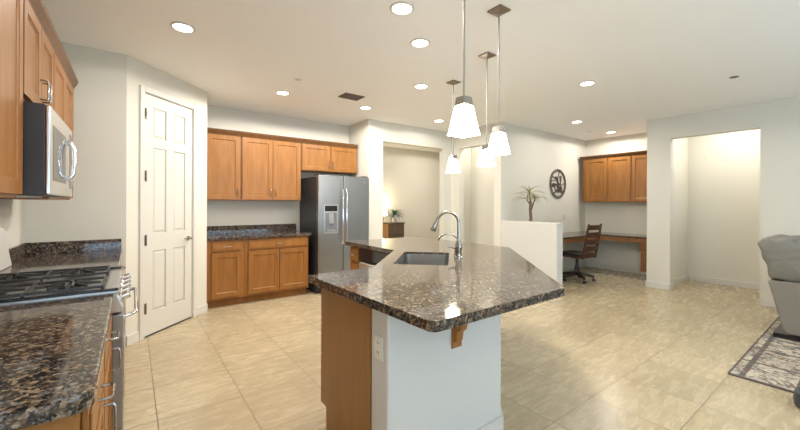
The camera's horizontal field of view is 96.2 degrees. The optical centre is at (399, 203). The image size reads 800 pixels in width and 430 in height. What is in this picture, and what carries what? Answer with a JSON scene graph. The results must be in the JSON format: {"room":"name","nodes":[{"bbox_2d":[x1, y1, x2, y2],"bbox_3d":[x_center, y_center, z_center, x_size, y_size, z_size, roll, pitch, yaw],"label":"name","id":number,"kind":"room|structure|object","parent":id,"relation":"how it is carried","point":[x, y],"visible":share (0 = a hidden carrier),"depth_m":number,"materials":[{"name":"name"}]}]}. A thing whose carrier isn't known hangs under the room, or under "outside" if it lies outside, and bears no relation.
{"room":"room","nodes":[
{"label":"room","id":0,"kind":"room"},
{"bbox_2d":[0,199,22,247],"bbox_3d":[-2.795,-0.026,0.382,2.580,2.743,4.760,0,0,-37],"label":"wall","id":1,"kind":"structure","parent":0,"point":[11,211],"depth_m":2.71,"materials":[{"name":"white paint"}]},
{"bbox_2d":[0,0,22,197],"bbox_3d":[-1.496,-0.514,1.099,0.396,0.980,0.942,0,0,-37],"label":"upper cabinet","id":2,"kind":"object","parent":1,"relation":"attached to","point":[11,11],"visible":1,"depth_m":1.44,"materials":[{"name":"brown wood"}]},
{"bbox_2d":[0,39,77,199],"bbox_3d":[-2.528,-0.518,2.478,0.396,0.980,0.974,0,0,-37],"label":"upper cabinet","id":3,"kind":"object","parent":1,"relation":"attached to","point":[65,79],"visible":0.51,"depth_m":2.50,"materials":[{"name":"brown wood"}]},
{"bbox_2d":[23,0,58,109],"bbox_3d":[-2.006,-0.741,1.782,0.396,0.530,0.760,0,0,-37],"label":"upper cabinet","id":4,"kind":"object","parent":1,"relation":"attached to","point":[40,36],"visible":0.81,"depth_m":1.82,"materials":[{"name":"brown wood"}]},
{"bbox_2d":[16,101,76,197],"bbox_3d":[-1.962,-0.242,1.816,0.460,0.418,0.752,0,0,-37],"label":"microwave","id":5,"kind":"object","parent":4,"relation":"attached to","point":[49,152],"visible":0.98,"depth_m":1.62,"materials":[{"name":"grey metal"}]},
{"bbox_2d":[23,42,206,346],"bbox_3d":[-2.774,-0.026,4.014,0.623,2.743,2.160,0,0,6],"label":"wall","id":6,"kind":"structure","parent":0,"point":[104,204],"depth_m":3.31,"materials":[{"name":"white paint"}]},
{"bbox_2d":[8,239,120,262],"bbox_3d":[-2.490,0.380,2.666,0.643,0.104,1.223,0,0,-37],"label":"backsplash","id":7,"kind":"structure","parent":6,"relation":"attached to","point":[16,252],"depth_m":3.09,"materials":[{"name":"brown stone"}]},
{"bbox_2d":[126,303,207,346],"bbox_3d":[-2.489,1.297,3.928,0.012,0.100,1.126,0,0,8],"label":"baseboard","id":8,"kind":"structure","parent":6,"relation":"attached to","point":[133,338],"depth_m":3.48,"materials":[{"name":"white wood"}]},
{"bbox_2d":[144,317,190,337],"bbox_3d":[-2.520,1.339,3.901,0.028,0.016,0.666,0,0,8],"label":"trim","id":9,"kind":"structure","parent":6,"relation":"attached to","point":[189,317],"depth_m":3.86,"materials":[{"name":"grey"}]},
{"bbox_2d":[144,93,191,336],"bbox_3d":[-2.491,0.115,3.889,0.093,2.428,0.678,0,0,8],"label":"door","id":10,"kind":"structure","parent":6,"relation":"in","point":[168,125],"depth_m":3.86,"materials":[{"name":"white wood"}]},
{"bbox_2d":[139,85,196,340],"bbox_3d":[-2.488,0.092,3.897,0.016,2.510,0.786,0,0,8],"label":"trim","id":11,"kind":"structure","parent":6,"relation":"attached to","point":[143,89],"depth_m":3.55,"materials":[{"name":"white wood"}]},
{"bbox_2d":[207,105,348,230],"bbox_3d":[-1.855,-0.022,5.805,2.477,2.743,0.120,0,0,-37],"label":"wall","id":12,"kind":"structure","parent":0,"point":[219,212],"depth_m":5.54,"materials":[{"name":"white paint"}]},
{"bbox_2d":[207,127,241,199],"bbox_3d":[-2.500,-0.525,4.998,0.469,0.960,0.394,0,0,-37],"label":"upper cabinet","id":13,"kind":"object","parent":12,"relation":"attached to","point":[223,145],"visible":0.94,"depth_m":4.88,"materials":[{"name":"brown wood"}]},
{"bbox_2d":[207,224,295,233],"bbox_3d":[-2.246,0.378,5.422,1.390,0.109,0.021,0,0,-37],"label":"backsplash","id":14,"kind":"structure","parent":12,"relation":"attached to","point":[266,227],"depth_m":5.40,"materials":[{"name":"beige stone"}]},
{"bbox_2d":[241,131,301,200],"bbox_3d":[-1.963,-0.523,5.399,0.868,0.960,0.394,0,0,-37],"label":"upper cabinet","id":15,"kind":"object","parent":12,"relation":"attached to","point":[270,164],"visible":0.98,"depth_m":5.25,"materials":[{"name":"brown wood"}]},
{"bbox_2d":[274,209,277,216],"bbox_3d":[-1.954,0.149,5.651,0.070,0.114,0.009,0,0,-37],"label":"power outlet","id":16,"kind":"object","parent":12,"relation":"attached to","point":[275,210],"visible":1,"depth_m":5.65,"materials":[{"name":"white plastic"}]},
{"bbox_2d":[301,138,357,174],"bbox_3d":[-1.219,-0.755,5.955,0.985,0.490,0.394,0,0,-37],"label":"upper cabinet","id":17,"kind":"object","parent":12,"relation":"attached to","point":[317,156],"visible":0.98,"depth_m":5.80,"materials":[{"name":"brown wood"}]},
{"bbox_2d":[391,215,396,222],"bbox_3d":[-0.136,0.364,8.578,0.156,0.180,0.156,0,0,-37],"label":"pot","id":18,"kind":"object","parent":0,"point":[394,217],"depth_m":8.52,"materials":[{"name":"grey ceramic"}]},
{"bbox_2d":[349,119,470,242],"bbox_3d":[1.198,-0.011,7.589,4.790,2.743,0.680,0,0,-37],"label":"wall","id":19,"kind":"structure","parent":0,"point":[369,135],"depth_m":6.23,"materials":[{"name":"white paint"}]},
{"bbox_2d":[383,146,439,238],"bbox_3d":[0.671,-0.013,8.294,4.790,2.743,2.160,0,0,-37],"label":"wall","id":20,"kind":"structure","parent":0,"point":[411,178],"depth_m":9.25,"materials":[{"name":"white paint"}]},
{"bbox_2d":[43,0,799,152],"bbox_3d":[0.779,-1.434,3.014,11.650,0.100,10.900,0,0,-37],"label":"ceiling","id":21,"kind":"structure","parent":0,"point":[646,60],"depth_m":3.33,"materials":[{"name":"white paint"}]},
{"bbox_2d":[170,21,195,32],"bbox_3d":[-1.713,-1.388,2.833,0.176,0.010,0.176,0,0,-37],"label":"recessed light","id":22,"kind":"object","parent":21,"relation":"in","point":[179,26],"visible":1,"depth_m":2.82,"materials":[{"name":"white"}]},
{"bbox_2d":[276,90,289,94],"bbox_3d":[-1.468,-1.387,4.502,0.176,0.010,0.176,0,0,-37],"label":"recessed light","id":23,"kind":"object","parent":21,"relation":"in","point":[281,92],"visible":1,"depth_m":4.47,"materials":[{"name":"white"}]},
{"bbox_2d":[338,93,364,100],"bbox_3d":[-0.631,-1.384,4.657,0.280,0.010,0.210,0,0,-37],"label":"ceiling vent","id":24,"kind":"object","parent":21,"relation":"in","point":[350,96],"visible":1,"depth_m":4.64,"materials":[{"name":"brown"}]},
{"bbox_2d":[359,106,371,109],"bbox_3d":[-0.499,-1.384,5.191,0.176,0.010,0.176,0,0,-37],"label":"recessed light","id":25,"kind":"object","parent":21,"relation":"in","point":[360,107],"visible":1,"depth_m":5.16,"materials":[{"name":"white"}]},
{"bbox_2d":[390,1,413,14],"bbox_3d":[0.014,-1.382,2.546,0.176,0.010,0.176,0,0,-37],"label":"recessed light","id":26,"kind":"object","parent":21,"relation":"in","point":[400,7],"visible":1,"depth_m":2.53,"materials":[{"name":"white"}]},
{"bbox_2d":[410,38,429,47],"bbox_3d":[0.173,-1.381,3.090,0.176,0.010,0.176,0,0,-37],"label":"recessed light","id":27,"kind":"object","parent":21,"relation":"in","point":[417,42],"visible":1,"depth_m":3.07,"materials":[{"name":"white"}]},
{"bbox_2d":[414,84,427,88],"bbox_3d":[0.248,-1.381,4.234,0.176,0.010,0.176,0,0,-37],"label":"recessed light","id":28,"kind":"object","parent":21,"relation":"in","point":[418,86],"visible":1,"depth_m":4.22,"materials":[{"name":"white"}]},
{"bbox_2d":[446,80,460,172],"bbox_3d":[0.608,-0.869,4.090,0.122,1.030,0.122,0,0,-37],"label":"pendant light","id":29,"kind":"object","parent":21,"relation":"hanging from","point":[453,166],"visible":0.98,"depth_m":4.07,"materials":[{"name":"white glass"}]},
{"bbox_2d":[447,0,480,137],"bbox_3d":[0.332,-0.870,1.859,0.122,1.030,0.122,0,0,-37],"label":"pendant light","id":30,"kind":"object","parent":21,"relation":"hanging from","point":[463,124],"visible":1,"depth_m":1.84,"materials":[{"name":"white glass"}]},
{"bbox_2d":[478,52,495,166],"bbox_3d":[0.809,-0.866,3.345,0.122,1.034,0.122,0,0,-37],"label":"pendant light","id":31,"kind":"object","parent":21,"relation":"hanging from","point":[485,160],"visible":0.97,"depth_m":3.33,"materials":[{"name":"white glass"}]},
{"bbox_2d":[487,4,510,155],"bbox_3d":[0.706,-0.869,2.568,0.122,1.030,0.122,0,0,-37],"label":"pendant light","id":32,"kind":"object","parent":21,"relation":"hanging from","point":[498,145],"visible":1,"depth_m":2.55,"materials":[{"name":"white glass"}]},
{"bbox_2d":[578,80,595,85],"bbox_3d":[2.140,-1.374,4.107,0.176,0.010,0.176,0,0,-37],"label":"recessed light","id":33,"kind":"object","parent":21,"relation":"in","point":[590,82],"visible":1,"depth_m":4.09,"materials":[{"name":"white"}]},
{"bbox_2d":[123,266,799,429],"bbox_3d":[0.769,1.409,3.014,11.650,0.100,10.900,0,0,-37],"label":"floor","id":34,"kind":"structure","parent":0,"point":[615,351],"depth_m":3.04,"materials":[{"name":"tile"}]},
{"bbox_2d":[20,357,116,429],"bbox_3d":[-1.135,0.916,0.883,0.676,0.872,0.530,0,0,-37],"label":"base cabinet","id":35,"kind":"object","parent":34,"relation":"on","point":[92,418],"visible":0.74,"depth_m":0.88,"materials":[{"name":"brown wood"}]},
{"bbox_2d":[0,293,113,429],"bbox_3d":[-1.314,0.405,1.099,0.650,0.145,1.162,0,0,-37],"label":"countertop","id":36,"kind":"structure","parent":35,"relation":"on","point":[52,351],"depth_m":1.02,"materials":[{"name":"brown stone"}]},
{"bbox_2d":[0,265,138,429],"bbox_3d":[-1.852,0.870,1.902,0.744,0.958,0.765,0,0,-37],"label":"gas range","id":37,"kind":"object","parent":34,"relation":"on","point":[44,285],"visible":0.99,"depth_m":1.79,"materials":[{"name":"silver metal"}]},
{"bbox_2d":[0,268,121,305],"bbox_3d":[-1.883,0.435,1.878,0.663,0.016,0.753,0,0,-37],"label":"cooktop","id":38,"kind":"object","parent":37,"relation":"in","point":[113,281],"depth_m":1.79,"materials":[{"name":"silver metal"}]},
{"bbox_2d":[111,287,138,429],"bbox_3d":[-1.597,0.855,2.092,0.109,0.610,0.749,0,0,-37],"label":"oven","id":39,"kind":"object","parent":37,"relation":"in","point":[118,317],"depth_m":1.78,"materials":[{"name":"silver metal"}]},
{"bbox_2d":[103,313,120,429],"bbox_3d":[-1.472,0.915,1.334,0.676,0.872,0.592,0,0,-37],"label":"base cabinet","id":40,"kind":"object","parent":34,"relation":"on","point":[108,369],"visible":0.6,"depth_m":1.57,"materials":[{"name":"brown wood"}]},
{"bbox_2d":[207,239,244,307],"bbox_3d":[-2.430,0.911,4.891,0.462,0.872,0.654,0,0,-37],"label":"base cabinet","id":41,"kind":"object","parent":34,"relation":"on","point":[225,258],"visible":0.93,"depth_m":4.67,"materials":[{"name":"brown wood"}]},
{"bbox_2d":[243,236,307,302],"bbox_3d":[-1.886,0.913,5.298,0.893,0.872,0.654,0,0,-37],"label":"base cabinet","id":42,"kind":"object","parent":34,"relation":"on","point":[276,267],"visible":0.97,"depth_m":5.05,"materials":[{"name":"brown wood"}]},
{"bbox_2d":[207,224,310,240],"bbox_3d":[-2.062,0.400,5.176,1.390,0.150,0.635,0,0,-37],"label":"countertop","id":43,"kind":"structure","parent":42,"relation":"on","point":[234,232],"depth_m":5.21,"materials":[{"name":"brown stone"}]},
{"bbox_2d":[300,174,368,293],"bbox_3d":[-1.051,0.457,5.814,0.885,1.790,0.791,0,0,-37],"label":"refrigerator","id":44,"kind":"object","parent":34,"relation":"on","point":[334,209],"visible":0.8,"depth_m":5.50,"materials":[{"name":"grey metal"}]},
{"bbox_2d":[349,246,358,269],"bbox_3d":[-0.286,0.920,4.221,0.656,0.870,0.220,0,0,-37],"label":"base cabinet","id":45,"kind":"object","parent":34,"relation":"on","point":[354,251],"visible":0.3,"depth_m":4.04,"materials":[{"name":"brown wood"}]},
{"bbox_2d":[359,248,388,268],"bbox_3d":[-0.055,0.913,3.878,0.657,0.845,0.600,0,0,-37],"label":"dishwasher","id":46,"kind":"object","parent":34,"relation":"on","point":[367,258],"visible":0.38,"depth_m":3.77,"materials":[{"name":"black metal"}]},
{"bbox_2d":[383,222,404,238],"bbox_3d":[-0.190,0.905,8.614,0.540,0.900,0.340,0,0,-37],"label":"dresser","id":47,"kind":"object","parent":34,"relation":"on","point":[390,230],"visible":0.44,"depth_m":8.44,"materials":[{"name":"brown wood"}]},
{"bbox_2d":[383,206,387,222],"bbox_3d":[-0.414,0.254,8.483,0.240,0.400,0.240,0,0,-37],"label":"table lamp","id":48,"kind":"object","parent":47,"relation":"on","point":[384,207],"visible":0.34,"depth_m":8.41,"materials":[{"name":"silver metal"}]},
{"bbox_2d":[387,209,405,222],"bbox_3d":[-0.118,0.295,8.586,0.499,0.318,0.435,0,0,-23],"label":"aloe","id":49,"kind":"object","parent":47,"relation":"on","point":[394,214],"visible":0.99,"depth_m":8.53,"materials":[{"name":"green plant"}]},
{"bbox_2d":[321,288,502,429],"bbox_3d":[0.227,0.922,3.074,1.096,0.870,2.962,0,0,10],"label":"kitchen island","id":50,"kind":"object","parent":34,"relation":"on","point":[449,379],"visible":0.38,"depth_m":1.87,"materials":[{"name":"grey paint"}]},
{"bbox_2d":[374,334,382,361],"bbox_3d":[-0.101,0.681,1.693,0.009,0.114,0.070,0,0,-37],"label":"power outlet","id":51,"kind":"object","parent":50,"relation":"attached to","point":[378,350],"visible":1,"depth_m":1.69,"materials":[{"name":"white plastic"}]},
{"bbox_2d":[308,237,564,331],"bbox_3d":[0.162,0.464,3.067,2.204,0.042,2.725,0,0,-37],"label":"island countertop","id":52,"kind":"structure","parent":50,"relation":"on","point":[488,281],"depth_m":1.99,"materials":[{"name":"brown stone"}]},
{"bbox_2d":[396,254,448,264],"bbox_3d":[0.195,0.566,2.929,0.398,0.210,0.675,0,0,8],"label":"sink","id":53,"kind":"object","parent":52,"relation":"in","point":[414,259],"visible":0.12,"depth_m":3.26,"materials":[{"name":"silver metal"}]},
{"bbox_2d":[430,211,462,257],"bbox_3d":[0.380,0.250,2.942,0.264,0.385,0.064,0,0,10],"label":"faucet","id":54,"kind":"object","parent":52,"relation":"on","point":[434,226],"visible":0.85,"depth_m":2.92,"materials":[{"name":"silver metal"}]},
{"bbox_2d":[438,233,460,260],"bbox_3d":[0.391,0.336,2.796,0.183,0.213,0.080,0,0,29],"label":"filter faucet","id":55,"kind":"object","parent":52,"relation":"on","point":[458,254],"visible":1,"depth_m":2.78,"materials":[{"name":"silver metal"}]},
{"bbox_2d":[563,224,601,283],"bbox_3d":[3.163,0.858,6.345,0.566,1.020,0.653,0,0,-33],"label":"office chair","id":56,"kind":"object","parent":34,"relation":"on","point":[585,253],"visible":0.94,"depth_m":6.19,"materials":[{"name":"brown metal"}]},
{"bbox_2d":[563,250,592,256],"bbox_3d":[3.138,0.887,6.386,0.466,0.049,0.425,0,0,-33],"label":"seat cushion","id":57,"kind":"object","parent":56,"relation":"on","point":[570,253],"depth_m":6.29,"materials":[{"name":"black leather"}]},
{"bbox_2d":[563,231,646,243],"bbox_3d":[3.422,0.983,6.413,2.728,0.772,1.548,0,0,-37],"label":"desk","id":58,"kind":"object","parent":34,"relation":"on","point":[569,237],"visible":0.23,"depth_m":6.72,"materials":[{"name":"brown wood"}]},
{"bbox_2d":[640,243,646,271],"bbox_3d":[4.627,0.938,6.535,0.556,0.590,0.280,0,0,-37],"label":"drawer pedestal","id":59,"kind":"object","parent":58,"relation":"attached to","point":[643,256],"visible":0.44,"depth_m":6.46,"materials":[{"name":"brown wood"}]},
{"bbox_2d":[728,317,799,392],"bbox_3d":[4.464,1.367,2.705,2.762,0.010,2.478,0,0,-37],"label":"area rug","id":60,"kind":"object","parent":34,"relation":"on","point":[771,361],"visible":0.71,"depth_m":3.04,"materials":[{"name":"grey fabric"}]},
{"bbox_2d":[757,234,799,341],"bbox_3d":[4.434,0.859,3.577,0.989,1.005,1.144,0,0,-37],"label":"recliner","id":61,"kind":"object","parent":60,"relation":"on","point":[780,252],"visible":1,"depth_m":3.58,"materials":[{"name":"grey leather"}]},
{"bbox_2d":[757,234,799,281],"bbox_3d":[4.216,0.575,3.868,0.992,0.446,0.422,0,0,-37],"label":"cushion","id":62,"kind":"object","parent":61,"relation":"on","point":[780,252],"depth_m":3.60,"materials":[{"name":"grey leather"}]},
{"bbox_2d":[793,387,799,407],"bbox_3d":[2.755,1.305,2.354,0.240,0.120,0.240,0,0,-37],"label":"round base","id":63,"kind":"object","parent":34,"relation":"on","point":[796,396],"visible":1,"depth_m":2.40,"materials":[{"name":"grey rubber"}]},
{"bbox_3d":[-2.477,0.911,2.679,0.676,0.872,1.210,0,0,-37],"label":"base cabinet","id":64,"kind":"object","parent":34,"relation":"on","visible":0},
{"bbox_2d":[0,239,121,273],"bbox_3d":[-2.488,0.400,2.668,0.650,0.145,1.223,0,0,-37],"label":"countertop","id":65,"kind":"structure","parent":64,"relation":"on","point":[35,256],"depth_m":2.92,"materials":[{"name":"brown stone"}]},
{"bbox_2d":[0,228,11,270],"bbox_3d":[-2.583,0.294,2.325,0.020,0.274,0.418,0,0,-37],"label":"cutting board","id":66,"kind":"object","parent":65,"relation":"on","point":[5,261],"visible":1,"depth_m":2.33,"materials":[{"name":"white plastic"}]},
{"bbox_2d":[451,122,562,285],"bbox_3d":[1.927,-0.008,6.347,0.690,2.743,2.183,0,0,-37],"label":"wall","id":67,"kind":"structure","parent":0,"point":[488,184],"depth_m":6.16,"materials":[{"name":"white paint"}]},
{"bbox_2d":[512,186,551,220],"bbox_3d":[2.204,0.148,6.001,0.640,0.886,0.506,0,0,-9],"label":"dracaena","id":68,"kind":"object","parent":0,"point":[529,192],"visible":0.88,"depth_m":5.97,"materials":[{"name":"green plant"}]},
{"bbox_2d":[506,123,585,265],"bbox_3d":[2.941,-0.005,7.095,2.930,2.743,0.120,0,0,-37],"label":"wall","id":69,"kind":"structure","parent":0,"point":[532,160],"depth_m":6.93,"materials":[{"name":"white paint"}]},
{"bbox_2d":[550,169,565,198],"bbox_3d":[3.152,-0.393,7.158,0.592,0.592,0.022,0,0,-37],"label":"wall art","id":70,"kind":"object","parent":69,"relation":"attached to","point":[558,184],"visible":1,"depth_m":7.15,"materials":[{"name":"grey metal"}]},
{"bbox_2d":[563,262,584,270],"bbox_3d":[2.937,1.317,7.011,2.750,0.100,0.014,0,0,-37],"label":"baseboard","id":71,"kind":"structure","parent":69,"relation":"attached to","point":[582,264],"depth_m":7.48,"materials":[{"name":"white wood"}]},
{"bbox_2d":[585,133,646,268],"bbox_3d":[4.570,0.001,7.264,0.120,2.743,1.560,0,0,-37],"label":"wall","id":72,"kind":"structure","parent":0,"point":[614,217],"depth_m":7.33,"materials":[{"name":"white paint"}]},
{"bbox_2d":[579,154,607,201],"bbox_3d":[4.098,-0.504,7.473,0.384,0.950,0.546,0,0,-37],"label":"upper cabinet","id":73,"kind":"object","parent":72,"relation":"attached to","point":[595,168],"visible":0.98,"depth_m":7.35,"materials":[{"name":"brown wood"}]},
{"bbox_2d":[607,150,646,201],"bbox_3d":[4.548,-0.502,6.871,0.384,0.950,0.955,0,0,-37],"label":"upper cabinet","id":74,"kind":"object","parent":72,"relation":"attached to","point":[627,171],"visible":0.73,"depth_m":6.87,"materials":[{"name":"brown wood"}]},
{"bbox_2d":[647,96,799,299],"bbox_3d":[6.303,0.008,4.028,1.320,2.743,5.700,0,0,-37],"label":"wall","id":75,"kind":"structure","parent":0,"point":[721,182],"depth_m":5.80,"materials":[{"name":"white paint"}]},
{"bbox_2d":[586,262,775,307],"bbox_3d":[5.753,1.327,4.644,1.214,0.100,7.140,0,0,-37],"label":"baseboard","id":76,"kind":"structure","parent":75,"relation":"attached to","point":[763,302],"depth_m":6.05,"materials":[{"name":"white wood"}]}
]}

